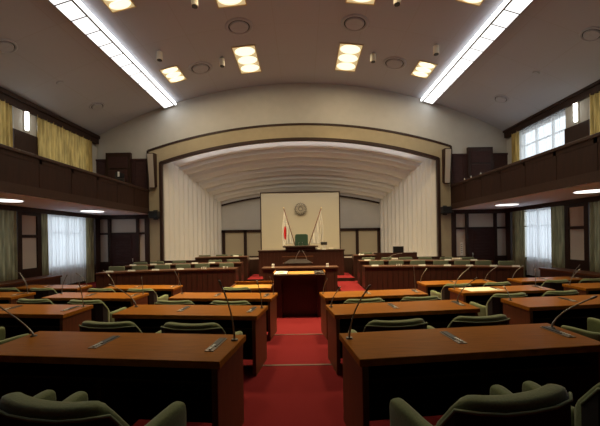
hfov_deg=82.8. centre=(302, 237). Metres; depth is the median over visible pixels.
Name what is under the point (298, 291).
lectern
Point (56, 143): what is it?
curtain
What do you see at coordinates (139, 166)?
trim
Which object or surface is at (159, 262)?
chair
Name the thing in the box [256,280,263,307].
gooseneck microphone
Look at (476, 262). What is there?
chair
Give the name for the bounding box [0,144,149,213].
balcony
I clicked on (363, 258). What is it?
chair
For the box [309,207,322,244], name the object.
flag
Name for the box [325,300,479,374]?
desk
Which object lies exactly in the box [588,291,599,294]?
shelf
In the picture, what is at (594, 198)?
trim
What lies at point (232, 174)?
ceiling
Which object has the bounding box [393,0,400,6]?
ceiling spotlight
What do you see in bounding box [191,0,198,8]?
ceiling spotlight
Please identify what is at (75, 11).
strip light
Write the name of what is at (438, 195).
trim
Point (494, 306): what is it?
armchair
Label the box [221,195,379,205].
trim
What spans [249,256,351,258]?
floor
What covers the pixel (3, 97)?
trim
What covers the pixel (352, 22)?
ceiling vent
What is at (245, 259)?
desk
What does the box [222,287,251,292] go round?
armchair
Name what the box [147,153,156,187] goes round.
loudspeaker
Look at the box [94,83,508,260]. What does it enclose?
wall
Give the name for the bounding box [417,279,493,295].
desk
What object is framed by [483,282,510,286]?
armchair
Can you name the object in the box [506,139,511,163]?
trim
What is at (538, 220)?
sheer curtain
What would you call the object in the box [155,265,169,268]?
chair
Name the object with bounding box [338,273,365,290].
floor
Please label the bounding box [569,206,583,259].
wall panel
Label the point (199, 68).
ceiling vent
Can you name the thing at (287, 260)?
podium
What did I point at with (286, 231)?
flag
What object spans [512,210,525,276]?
curtain
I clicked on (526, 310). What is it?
desk
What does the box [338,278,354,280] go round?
trim
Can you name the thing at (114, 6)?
recessed light
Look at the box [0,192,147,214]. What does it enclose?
ceiling
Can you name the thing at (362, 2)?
recessed light
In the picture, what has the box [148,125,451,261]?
trim
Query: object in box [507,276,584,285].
desk
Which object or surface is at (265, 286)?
desk
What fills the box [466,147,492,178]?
door
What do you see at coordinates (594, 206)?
curtain
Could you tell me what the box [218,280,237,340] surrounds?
gooseneck microphone
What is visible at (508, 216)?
trim
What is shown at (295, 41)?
ceiling
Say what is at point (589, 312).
shelf
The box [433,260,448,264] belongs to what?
chair
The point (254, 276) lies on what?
floor
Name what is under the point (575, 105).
wall lamp
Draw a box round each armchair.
[0,287,19,291]
[0,327,29,344]
[0,391,185,425]
[16,298,53,303]
[29,288,57,298]
[33,390,55,400]
[67,299,126,321]
[79,321,160,332]
[87,288,115,292]
[127,288,168,304]
[155,300,193,304]
[161,322,242,334]
[210,300,250,304]
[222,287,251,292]
[343,298,384,303]
[348,318,427,332]
[389,384,572,425]
[400,296,439,301]
[427,314,509,328]
[430,283,470,299]
[469,292,527,315]
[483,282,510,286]
[522,381,599,425]
[541,279,569,290]
[541,290,578,296]
[561,317,599,340]
[579,278,599,282]
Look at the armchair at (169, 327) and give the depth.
3.46 m
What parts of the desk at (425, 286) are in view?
panel, modesty panel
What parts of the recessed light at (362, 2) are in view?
lit panel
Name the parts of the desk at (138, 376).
panel, modesty panel, panel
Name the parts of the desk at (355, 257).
panel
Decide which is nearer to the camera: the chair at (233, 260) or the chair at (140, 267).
the chair at (140, 267)
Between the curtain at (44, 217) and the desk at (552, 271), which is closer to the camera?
the desk at (552, 271)
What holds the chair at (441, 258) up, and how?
on the platform
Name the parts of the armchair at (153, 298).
backrest, armrest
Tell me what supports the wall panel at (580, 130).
attached to the wall at (510, 137)
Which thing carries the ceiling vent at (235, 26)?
in the ceiling at (295, 41)
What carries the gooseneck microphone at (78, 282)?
on the desk at (38, 317)
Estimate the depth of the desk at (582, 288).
7.10 m
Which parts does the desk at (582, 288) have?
panel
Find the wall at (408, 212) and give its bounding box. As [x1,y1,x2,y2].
[380,159,435,256]
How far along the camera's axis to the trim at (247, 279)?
12.57 m
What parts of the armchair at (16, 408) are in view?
backrest, armrest, armrest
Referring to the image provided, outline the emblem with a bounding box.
[294,203,306,214]
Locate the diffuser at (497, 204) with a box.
[496,204,518,205]
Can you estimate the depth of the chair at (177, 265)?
11.52 m
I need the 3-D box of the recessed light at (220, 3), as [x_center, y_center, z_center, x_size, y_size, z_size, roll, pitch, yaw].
[-2.034,-6.687,8.869,0.841,0.130,1.920,-1,0,0]
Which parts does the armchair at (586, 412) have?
armrest, backrest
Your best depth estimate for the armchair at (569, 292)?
5.82 m
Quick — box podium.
[282,256,312,265]
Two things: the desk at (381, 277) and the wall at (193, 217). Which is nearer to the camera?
the desk at (381, 277)
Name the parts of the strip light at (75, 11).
diffuser panel, diffuser panel, diffuser panel, diffuser panel, diffuser panel, diffuser panel, diffuser panel, diffuser panel, diffuser panel, diffuser panel, diffuser panel, diffuser panel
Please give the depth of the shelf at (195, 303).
6.67 m
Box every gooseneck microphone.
[0,306,37,336]
[78,282,85,306]
[108,284,138,306]
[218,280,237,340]
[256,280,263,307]
[346,285,370,339]
[457,277,476,301]
[548,296,597,328]
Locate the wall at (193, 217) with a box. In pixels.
[164,163,221,260]
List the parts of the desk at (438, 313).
panel, modesty panel, panel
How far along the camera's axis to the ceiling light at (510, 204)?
12.47 m
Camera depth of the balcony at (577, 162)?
9.38 m
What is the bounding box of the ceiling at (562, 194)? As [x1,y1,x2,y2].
[452,181,599,209]
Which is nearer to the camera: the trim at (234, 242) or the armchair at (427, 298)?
the armchair at (427, 298)
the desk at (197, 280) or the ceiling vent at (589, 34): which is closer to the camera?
the ceiling vent at (589, 34)
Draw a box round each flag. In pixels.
[282,207,294,245]
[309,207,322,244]
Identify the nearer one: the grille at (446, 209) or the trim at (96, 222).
the grille at (446, 209)
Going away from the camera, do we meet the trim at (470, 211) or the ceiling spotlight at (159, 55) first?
the ceiling spotlight at (159, 55)
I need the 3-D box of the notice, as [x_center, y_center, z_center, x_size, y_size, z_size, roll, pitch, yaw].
[6.978,0.485,14.960,0.100,0.550,0.014,-1,0,0]
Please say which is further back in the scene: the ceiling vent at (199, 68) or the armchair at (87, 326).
the ceiling vent at (199, 68)
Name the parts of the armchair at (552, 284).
backrest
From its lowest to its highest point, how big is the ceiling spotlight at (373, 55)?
0.360 m
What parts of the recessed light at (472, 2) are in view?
lit panel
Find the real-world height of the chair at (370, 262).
1.070 m
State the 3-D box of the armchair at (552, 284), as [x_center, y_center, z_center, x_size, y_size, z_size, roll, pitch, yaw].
[6.073,1.451,8.358,0.794,0.883,0.619,-1,0,-8]
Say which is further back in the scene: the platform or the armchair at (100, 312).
the platform
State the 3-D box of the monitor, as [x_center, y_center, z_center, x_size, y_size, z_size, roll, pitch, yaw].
[3.982,0.643,14.200,0.440,0.550,0.160,-1,0,0]
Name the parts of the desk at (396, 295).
panel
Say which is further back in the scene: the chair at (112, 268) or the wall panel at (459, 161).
the wall panel at (459, 161)
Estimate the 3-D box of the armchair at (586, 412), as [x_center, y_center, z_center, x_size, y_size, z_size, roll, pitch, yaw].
[1.842,1.157,1.937,0.794,0.883,0.619,-1,0,0]
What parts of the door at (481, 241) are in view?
panel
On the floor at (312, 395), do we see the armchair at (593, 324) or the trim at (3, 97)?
the armchair at (593, 324)
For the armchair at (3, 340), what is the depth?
3.96 m
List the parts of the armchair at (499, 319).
backrest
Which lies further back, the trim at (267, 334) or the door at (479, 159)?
the door at (479, 159)
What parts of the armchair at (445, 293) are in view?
armrest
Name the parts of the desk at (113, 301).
modesty panel, panel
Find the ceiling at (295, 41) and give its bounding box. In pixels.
[0,0,599,134]
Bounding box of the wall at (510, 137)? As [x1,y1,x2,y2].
[509,137,526,269]
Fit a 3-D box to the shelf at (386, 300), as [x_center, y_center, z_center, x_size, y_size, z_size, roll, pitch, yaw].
[1.377,1.268,6.617,1.899,0.020,0.518,-1,0,-7]
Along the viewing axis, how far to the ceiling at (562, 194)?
10.58 m
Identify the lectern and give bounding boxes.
[273,269,325,317]
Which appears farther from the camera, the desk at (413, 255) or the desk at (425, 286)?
the desk at (413, 255)
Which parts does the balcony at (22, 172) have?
moulding, cap rail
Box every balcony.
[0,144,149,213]
[450,132,599,208]
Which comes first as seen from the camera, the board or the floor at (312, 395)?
the floor at (312, 395)
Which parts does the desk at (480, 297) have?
panel, modesty panel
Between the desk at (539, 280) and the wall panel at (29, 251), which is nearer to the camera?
the desk at (539, 280)
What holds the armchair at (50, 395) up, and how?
on the floor at (312, 395)
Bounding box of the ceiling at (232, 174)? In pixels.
[171,141,427,204]
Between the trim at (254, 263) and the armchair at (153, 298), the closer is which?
the armchair at (153, 298)
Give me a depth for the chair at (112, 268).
10.95 m
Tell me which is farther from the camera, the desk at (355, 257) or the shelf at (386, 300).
the desk at (355, 257)
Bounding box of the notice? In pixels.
[460,242,462,254]
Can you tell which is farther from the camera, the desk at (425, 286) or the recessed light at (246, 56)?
the recessed light at (246, 56)
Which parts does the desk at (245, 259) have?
panel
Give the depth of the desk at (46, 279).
10.33 m
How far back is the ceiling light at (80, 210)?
12.56 m
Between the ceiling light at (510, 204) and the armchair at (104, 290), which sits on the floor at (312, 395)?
the armchair at (104, 290)
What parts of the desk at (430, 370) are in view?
panel, modesty panel, panel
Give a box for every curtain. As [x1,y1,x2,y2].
[0,100,12,146]
[0,210,17,281]
[37,115,92,171]
[41,214,48,275]
[48,214,85,284]
[86,218,94,282]
[511,131,519,162]
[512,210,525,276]
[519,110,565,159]
[526,207,551,276]
[551,205,564,267]
[590,91,599,134]
[590,201,599,271]
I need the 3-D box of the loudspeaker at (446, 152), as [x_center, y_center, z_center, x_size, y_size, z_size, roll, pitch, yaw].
[6.235,-3.088,14.723,0.289,1.520,0.355,-1,0,0]
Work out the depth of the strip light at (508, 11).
10.42 m
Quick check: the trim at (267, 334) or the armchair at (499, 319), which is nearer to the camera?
the armchair at (499, 319)
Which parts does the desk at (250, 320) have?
panel, modesty panel, panel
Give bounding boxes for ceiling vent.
[0,39,17,53]
[89,102,104,109]
[188,62,211,74]
[225,17,252,34]
[341,14,368,31]
[383,56,406,69]
[493,95,508,102]
[579,26,599,41]
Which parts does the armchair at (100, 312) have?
backrest, armrest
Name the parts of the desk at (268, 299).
modesty panel, panel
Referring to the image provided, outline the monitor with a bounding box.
[393,246,403,252]
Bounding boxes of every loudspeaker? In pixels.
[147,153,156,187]
[148,210,159,219]
[440,206,451,214]
[442,148,450,183]
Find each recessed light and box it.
[101,0,135,12]
[159,65,186,83]
[215,0,246,8]
[231,44,261,73]
[335,43,363,71]
[345,0,375,5]
[410,60,437,78]
[455,0,483,6]
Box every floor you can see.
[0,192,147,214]
[133,316,442,425]
[248,274,262,278]
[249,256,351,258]
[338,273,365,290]
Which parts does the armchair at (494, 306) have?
armrest, backrest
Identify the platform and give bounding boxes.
[80,282,95,287]
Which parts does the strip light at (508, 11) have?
diffuser panel, diffuser panel, diffuser panel, diffuser panel, diffuser panel, diffuser panel, diffuser panel, diffuser panel, diffuser panel, diffuser panel, diffuser panel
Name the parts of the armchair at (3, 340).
armrest, armrest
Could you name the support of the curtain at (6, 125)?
hanging from the wall
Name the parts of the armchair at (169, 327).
backrest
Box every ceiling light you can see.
[0,198,23,201]
[80,210,104,211]
[495,203,518,205]
[572,189,599,192]
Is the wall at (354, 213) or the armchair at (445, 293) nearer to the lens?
the armchair at (445, 293)
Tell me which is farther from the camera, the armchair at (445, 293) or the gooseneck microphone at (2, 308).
the armchair at (445, 293)
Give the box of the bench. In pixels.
[258,245,344,275]
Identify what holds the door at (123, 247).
in the wall at (290, 102)
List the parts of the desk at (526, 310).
panel, modesty panel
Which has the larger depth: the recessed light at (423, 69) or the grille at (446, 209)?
the grille at (446, 209)
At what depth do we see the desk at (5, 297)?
7.11 m
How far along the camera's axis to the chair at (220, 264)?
11.70 m
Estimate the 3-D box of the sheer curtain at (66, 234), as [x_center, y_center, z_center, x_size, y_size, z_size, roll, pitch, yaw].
[-9.010,0.457,12.990,0.137,2.650,2.180,-1,0,0]
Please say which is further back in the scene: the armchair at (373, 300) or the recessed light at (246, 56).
the recessed light at (246, 56)
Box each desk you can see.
[0,275,61,287]
[0,292,35,303]
[0,304,92,338]
[0,331,245,425]
[15,285,91,293]
[41,292,148,311]
[95,267,238,292]
[102,285,182,297]
[112,305,267,375]
[124,262,243,280]
[168,292,277,340]
[195,256,249,280]
[231,281,273,292]
[261,265,338,291]
[319,289,427,339]
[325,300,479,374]
[339,323,599,425]
[352,254,376,280]
[357,259,492,286]
[362,265,523,289]
[374,252,416,259]
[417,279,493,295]
[448,285,555,305]
[501,294,599,330]
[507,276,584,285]
[539,267,599,278]
[562,283,599,294]
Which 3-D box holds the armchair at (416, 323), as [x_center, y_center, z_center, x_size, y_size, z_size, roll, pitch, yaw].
[0.959,1.291,3.738,0.794,0.883,0.619,-1,0,-7]
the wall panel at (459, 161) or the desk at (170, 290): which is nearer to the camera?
the desk at (170, 290)
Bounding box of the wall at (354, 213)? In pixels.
[222,197,379,229]
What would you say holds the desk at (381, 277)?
on the floor at (312, 395)
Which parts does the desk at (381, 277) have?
panel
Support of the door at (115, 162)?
in the wall at (290, 102)
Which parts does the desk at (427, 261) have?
panel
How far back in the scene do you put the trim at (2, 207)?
11.73 m
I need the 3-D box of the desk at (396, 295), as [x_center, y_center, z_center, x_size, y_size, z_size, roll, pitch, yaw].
[1.386,1.455,6.610,2.051,0.786,0.664,-1,0,-7]
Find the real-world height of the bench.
1.654 m
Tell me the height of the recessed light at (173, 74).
0.213 m
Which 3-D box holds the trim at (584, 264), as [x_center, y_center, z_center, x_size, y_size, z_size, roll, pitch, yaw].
[9.045,0.373,11.110,0.230,2.950,0.980,-1,0,0]
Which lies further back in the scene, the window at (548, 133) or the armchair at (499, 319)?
the window at (548, 133)
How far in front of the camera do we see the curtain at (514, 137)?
14.25 m
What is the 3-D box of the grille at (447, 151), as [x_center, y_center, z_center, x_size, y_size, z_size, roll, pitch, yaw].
[6.235,-3.078,14.637,0.238,1.420,0.185,-1,0,0]
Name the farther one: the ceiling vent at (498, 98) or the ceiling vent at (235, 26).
the ceiling vent at (498, 98)
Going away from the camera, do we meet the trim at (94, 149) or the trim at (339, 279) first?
the trim at (339, 279)
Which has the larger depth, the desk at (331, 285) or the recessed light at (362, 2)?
the desk at (331, 285)
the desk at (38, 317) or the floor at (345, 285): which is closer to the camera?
the desk at (38, 317)
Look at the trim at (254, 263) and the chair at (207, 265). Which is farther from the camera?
the trim at (254, 263)
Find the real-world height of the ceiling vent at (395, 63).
0.192 m
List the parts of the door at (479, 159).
panel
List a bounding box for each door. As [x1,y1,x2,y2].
[106,153,131,183]
[111,234,135,265]
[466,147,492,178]
[469,229,494,264]
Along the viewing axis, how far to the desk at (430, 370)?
2.76 m
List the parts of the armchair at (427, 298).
backrest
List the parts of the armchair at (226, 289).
backrest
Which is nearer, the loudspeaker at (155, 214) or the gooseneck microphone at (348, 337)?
the gooseneck microphone at (348, 337)
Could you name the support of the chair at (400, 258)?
on the platform
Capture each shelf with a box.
[0,318,59,327]
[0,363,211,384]
[56,301,130,307]
[116,292,170,295]
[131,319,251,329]
[193,302,267,305]
[329,299,401,304]
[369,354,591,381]
[428,286,482,291]
[466,294,540,302]
[533,308,599,319]
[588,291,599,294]
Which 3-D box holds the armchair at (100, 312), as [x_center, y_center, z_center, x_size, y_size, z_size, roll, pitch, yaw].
[-3.610,1.483,5.898,0.794,0.883,0.619,-1,0,9]
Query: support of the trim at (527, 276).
attached to the wall at (510, 137)
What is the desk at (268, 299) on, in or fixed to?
on the floor at (312, 395)
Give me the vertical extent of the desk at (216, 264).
1.010 m
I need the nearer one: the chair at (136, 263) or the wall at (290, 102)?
the chair at (136, 263)
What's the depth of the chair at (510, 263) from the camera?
10.69 m
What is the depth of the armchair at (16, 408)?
1.56 m
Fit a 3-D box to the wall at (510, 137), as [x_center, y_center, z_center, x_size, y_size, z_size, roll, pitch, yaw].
[9.270,-1.556,5.550,0.300,7.000,19.100,-1,0,0]
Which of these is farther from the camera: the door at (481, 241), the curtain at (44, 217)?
the door at (481, 241)
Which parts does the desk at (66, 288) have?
panel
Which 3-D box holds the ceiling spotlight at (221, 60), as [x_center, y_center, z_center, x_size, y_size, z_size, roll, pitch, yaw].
[-2.945,-6.397,12.369,0.200,0.360,0.200,-1,0,0]
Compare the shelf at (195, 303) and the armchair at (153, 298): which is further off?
the armchair at (153, 298)
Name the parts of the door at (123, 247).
panel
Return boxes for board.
[260,191,340,249]
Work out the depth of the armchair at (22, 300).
5.82 m
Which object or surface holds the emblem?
attached to the board
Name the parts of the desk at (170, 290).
modesty panel, panel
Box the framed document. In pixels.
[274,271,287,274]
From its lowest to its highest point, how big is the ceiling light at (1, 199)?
0.022 m
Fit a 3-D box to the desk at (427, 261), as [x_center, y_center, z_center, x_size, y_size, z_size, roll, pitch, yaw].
[4.137,1.300,11.928,4.412,1.010,0.732,-1,0,12]
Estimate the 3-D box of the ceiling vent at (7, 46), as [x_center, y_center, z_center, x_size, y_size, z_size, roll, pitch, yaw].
[-7.881,-5.057,8.995,0.505,0.239,0.544,-1,0,5]
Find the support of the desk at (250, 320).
on the floor at (312, 395)
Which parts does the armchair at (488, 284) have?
backrest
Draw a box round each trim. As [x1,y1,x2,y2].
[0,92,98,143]
[0,204,99,218]
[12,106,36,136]
[13,128,38,154]
[16,211,41,278]
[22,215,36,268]
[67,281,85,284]
[92,145,96,172]
[93,218,100,281]
[96,159,146,188]
[99,215,147,271]
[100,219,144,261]
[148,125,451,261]
[157,256,444,276]
[159,137,440,260]
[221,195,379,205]
[221,228,380,257]
[225,231,376,255]
[243,363,342,366]
[247,279,262,280]
[267,334,321,334]
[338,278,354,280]
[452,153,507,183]
[453,209,506,264]
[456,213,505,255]
[504,83,599,137]
[505,196,599,211]
[505,212,512,260]
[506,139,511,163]
[526,270,537,277]
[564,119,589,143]
[564,202,589,270]
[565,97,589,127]
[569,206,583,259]
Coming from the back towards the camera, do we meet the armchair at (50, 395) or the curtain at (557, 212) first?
the curtain at (557, 212)
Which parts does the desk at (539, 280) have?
panel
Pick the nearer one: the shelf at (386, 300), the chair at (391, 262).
the shelf at (386, 300)
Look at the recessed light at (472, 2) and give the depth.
9.06 m
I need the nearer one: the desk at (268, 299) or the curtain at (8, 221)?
the desk at (268, 299)
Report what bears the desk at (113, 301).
on the floor at (312, 395)
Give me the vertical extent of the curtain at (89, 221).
2.880 m
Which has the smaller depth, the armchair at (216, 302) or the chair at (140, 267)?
the armchair at (216, 302)
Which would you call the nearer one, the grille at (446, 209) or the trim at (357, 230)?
the grille at (446, 209)
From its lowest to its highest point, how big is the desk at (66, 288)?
0.786 m
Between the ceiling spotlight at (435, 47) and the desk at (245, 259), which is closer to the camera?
the ceiling spotlight at (435, 47)
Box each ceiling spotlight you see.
[156,50,162,61]
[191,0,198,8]
[219,57,224,67]
[370,52,375,62]
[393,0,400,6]
[433,44,438,55]
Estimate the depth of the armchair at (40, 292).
8.07 m
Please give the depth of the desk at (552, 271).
10.32 m
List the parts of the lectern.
panel, frame, knee panel, panel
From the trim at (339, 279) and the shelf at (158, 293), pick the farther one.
the trim at (339, 279)
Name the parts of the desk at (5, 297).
panel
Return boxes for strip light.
[48,0,176,108]
[420,0,533,103]
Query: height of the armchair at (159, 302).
0.883 m
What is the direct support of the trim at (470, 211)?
attached to the wall at (290, 102)
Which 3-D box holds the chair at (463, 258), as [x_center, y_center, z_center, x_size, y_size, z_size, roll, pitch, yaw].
[5.864,1.243,11.988,0.580,1.070,0.534,-1,0,8]
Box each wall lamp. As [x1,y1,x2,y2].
[23,111,28,131]
[573,102,578,122]
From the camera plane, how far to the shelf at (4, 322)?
4.88 m
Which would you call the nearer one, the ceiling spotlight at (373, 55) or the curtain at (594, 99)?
the curtain at (594, 99)
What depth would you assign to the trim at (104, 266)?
14.88 m
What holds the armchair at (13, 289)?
on the floor at (312, 395)
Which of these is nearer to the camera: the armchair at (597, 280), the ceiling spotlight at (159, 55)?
the armchair at (597, 280)
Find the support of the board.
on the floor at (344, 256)
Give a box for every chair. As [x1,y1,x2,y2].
[108,266,124,270]
[132,265,147,269]
[133,262,147,264]
[150,261,163,263]
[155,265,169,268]
[176,264,190,268]
[195,263,209,267]
[219,263,233,266]
[227,259,239,261]
[295,234,307,245]
[362,257,374,259]
[369,261,383,264]
[389,260,403,264]
[399,257,411,259]
[410,260,424,264]
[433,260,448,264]
[440,257,453,259]
[454,260,469,264]
[460,257,473,259]
[475,261,491,264]
[498,261,514,265]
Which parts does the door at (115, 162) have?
panel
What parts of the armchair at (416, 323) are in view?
backrest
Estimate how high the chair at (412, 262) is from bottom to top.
1.070 m
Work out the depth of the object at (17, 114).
10.94 m
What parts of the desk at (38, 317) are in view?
modesty panel, panel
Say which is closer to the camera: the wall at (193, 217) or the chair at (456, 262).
the chair at (456, 262)
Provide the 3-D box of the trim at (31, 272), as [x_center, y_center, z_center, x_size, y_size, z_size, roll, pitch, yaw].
[-9.023,0.657,11.110,0.230,2.950,0.980,-1,0,0]
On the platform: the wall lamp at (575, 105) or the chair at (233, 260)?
the chair at (233, 260)
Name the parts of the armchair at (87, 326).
backrest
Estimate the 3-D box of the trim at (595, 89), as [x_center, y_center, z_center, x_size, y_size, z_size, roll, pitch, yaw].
[8.978,-4.521,5.500,0.210,0.260,19.000,-1,0,0]
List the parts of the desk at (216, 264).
panel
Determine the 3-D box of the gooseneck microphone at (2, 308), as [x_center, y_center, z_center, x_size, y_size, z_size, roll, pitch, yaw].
[-2.630,0.718,3.081,0.410,0.372,0.060,-1,0,-5]
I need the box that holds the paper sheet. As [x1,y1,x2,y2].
[459,287,502,291]
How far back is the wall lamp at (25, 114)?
11.06 m
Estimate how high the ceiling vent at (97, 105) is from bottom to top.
0.240 m
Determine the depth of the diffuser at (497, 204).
12.49 m
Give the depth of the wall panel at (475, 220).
14.97 m
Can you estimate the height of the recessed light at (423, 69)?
0.214 m
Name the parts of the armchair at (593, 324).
armrest, armrest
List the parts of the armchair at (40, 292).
backrest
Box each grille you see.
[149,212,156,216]
[444,207,451,211]
[445,149,450,182]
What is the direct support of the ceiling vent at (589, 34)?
in the ceiling at (295, 41)
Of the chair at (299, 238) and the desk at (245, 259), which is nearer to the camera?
the desk at (245, 259)
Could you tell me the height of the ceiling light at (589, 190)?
0.022 m
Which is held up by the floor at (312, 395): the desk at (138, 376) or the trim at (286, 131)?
the desk at (138, 376)
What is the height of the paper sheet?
0.004 m
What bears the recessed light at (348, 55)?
in the ceiling at (295, 41)
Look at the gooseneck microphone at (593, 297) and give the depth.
3.08 m
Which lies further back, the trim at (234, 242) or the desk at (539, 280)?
the trim at (234, 242)
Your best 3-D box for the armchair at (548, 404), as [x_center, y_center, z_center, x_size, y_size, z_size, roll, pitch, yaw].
[0.972,1.171,1.819,0.794,0.883,0.619,-1,0,-13]
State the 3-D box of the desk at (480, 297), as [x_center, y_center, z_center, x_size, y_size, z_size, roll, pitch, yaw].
[4.016,1.414,6.880,2.053,0.786,0.655,-1,0,-7]
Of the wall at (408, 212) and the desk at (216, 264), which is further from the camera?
the wall at (408, 212)
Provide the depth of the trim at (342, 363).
4.66 m
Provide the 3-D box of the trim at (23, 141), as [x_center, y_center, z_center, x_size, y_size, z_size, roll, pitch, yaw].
[-9.094,-2.288,11.100,0.180,2.240,1.000,-1,0,0]
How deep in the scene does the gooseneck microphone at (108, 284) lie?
4.97 m

